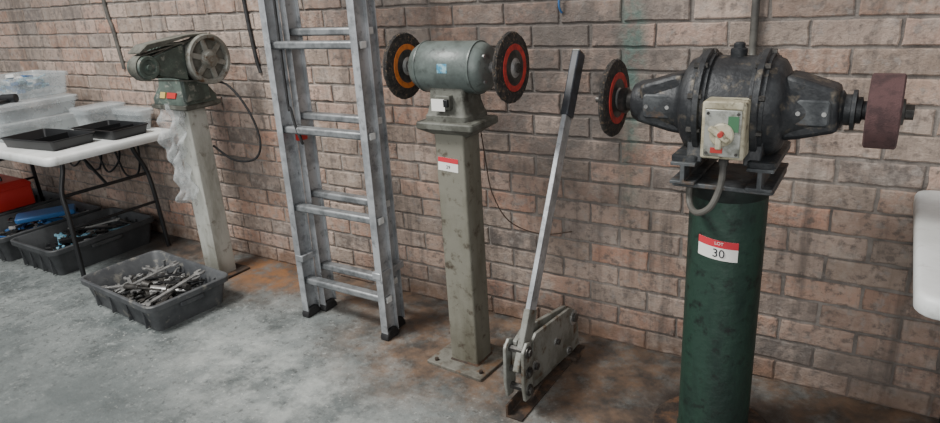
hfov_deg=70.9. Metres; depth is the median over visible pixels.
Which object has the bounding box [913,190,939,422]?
folding table
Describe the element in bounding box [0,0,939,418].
wall
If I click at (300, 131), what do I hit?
ladder
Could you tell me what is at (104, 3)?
cable
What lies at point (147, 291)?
tools
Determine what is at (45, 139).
tray
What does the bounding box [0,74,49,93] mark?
plastic bag
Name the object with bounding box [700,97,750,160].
switch
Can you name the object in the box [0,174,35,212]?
toolbox
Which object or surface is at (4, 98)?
mallet
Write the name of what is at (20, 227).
pile
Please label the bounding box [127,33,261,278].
grinder
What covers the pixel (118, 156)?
lead
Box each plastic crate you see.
[0,188,59,216]
[0,199,101,261]
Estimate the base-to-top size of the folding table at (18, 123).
0.740 m
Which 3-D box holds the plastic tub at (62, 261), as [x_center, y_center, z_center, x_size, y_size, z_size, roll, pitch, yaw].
[-2.374,0.178,4.099,0.498,0.170,0.658,9,23,31]
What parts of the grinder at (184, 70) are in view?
belt frame, head plate, plate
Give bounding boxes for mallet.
[0,94,18,104]
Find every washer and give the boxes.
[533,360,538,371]
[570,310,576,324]
[900,98,906,125]
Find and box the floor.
[0,230,938,422]
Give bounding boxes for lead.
[70,146,140,176]
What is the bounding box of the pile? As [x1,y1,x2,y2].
[0,210,88,237]
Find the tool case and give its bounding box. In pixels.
[7,204,75,223]
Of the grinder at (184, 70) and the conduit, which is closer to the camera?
the conduit
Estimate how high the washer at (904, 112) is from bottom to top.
0.068 m
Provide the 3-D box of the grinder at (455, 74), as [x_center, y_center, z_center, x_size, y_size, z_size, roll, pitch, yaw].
[0.047,-0.045,2.583,0.543,1.300,0.503,9,23,31]
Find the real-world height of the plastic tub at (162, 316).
0.150 m
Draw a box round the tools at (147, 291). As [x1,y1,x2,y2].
[101,261,204,305]
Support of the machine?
on the floor
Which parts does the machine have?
dial handle stem, dial handle, dial knob, motor, plate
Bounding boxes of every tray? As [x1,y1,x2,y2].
[0,128,94,150]
[71,120,147,139]
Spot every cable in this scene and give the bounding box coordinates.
[101,0,125,68]
[242,0,261,72]
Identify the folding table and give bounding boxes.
[0,114,172,276]
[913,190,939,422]
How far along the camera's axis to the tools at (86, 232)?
4.08 m
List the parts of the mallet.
mallet handle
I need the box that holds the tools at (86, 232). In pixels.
[45,218,132,250]
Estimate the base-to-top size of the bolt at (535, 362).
0.042 m
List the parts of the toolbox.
lid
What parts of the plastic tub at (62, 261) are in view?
handle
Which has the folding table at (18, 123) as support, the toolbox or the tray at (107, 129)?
the tray at (107, 129)
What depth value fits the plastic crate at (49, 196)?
4.85 m
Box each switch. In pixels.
[443,99,448,106]
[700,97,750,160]
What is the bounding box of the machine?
[595,41,914,422]
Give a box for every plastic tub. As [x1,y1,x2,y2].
[10,207,153,275]
[80,250,227,330]
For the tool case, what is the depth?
4.29 m
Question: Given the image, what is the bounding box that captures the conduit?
[748,0,759,54]
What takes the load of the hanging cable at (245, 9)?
attached to the wall
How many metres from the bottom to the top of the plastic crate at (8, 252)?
0.170 m
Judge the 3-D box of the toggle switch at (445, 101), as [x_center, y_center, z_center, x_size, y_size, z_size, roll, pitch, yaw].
[-0.083,-0.372,2.274,0.018,0.026,0.012,9,23,31]
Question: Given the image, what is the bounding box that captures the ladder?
[258,0,405,340]
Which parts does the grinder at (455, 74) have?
name plate, motor, plate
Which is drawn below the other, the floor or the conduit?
the floor
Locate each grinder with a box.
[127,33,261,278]
[383,31,571,381]
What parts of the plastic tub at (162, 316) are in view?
handle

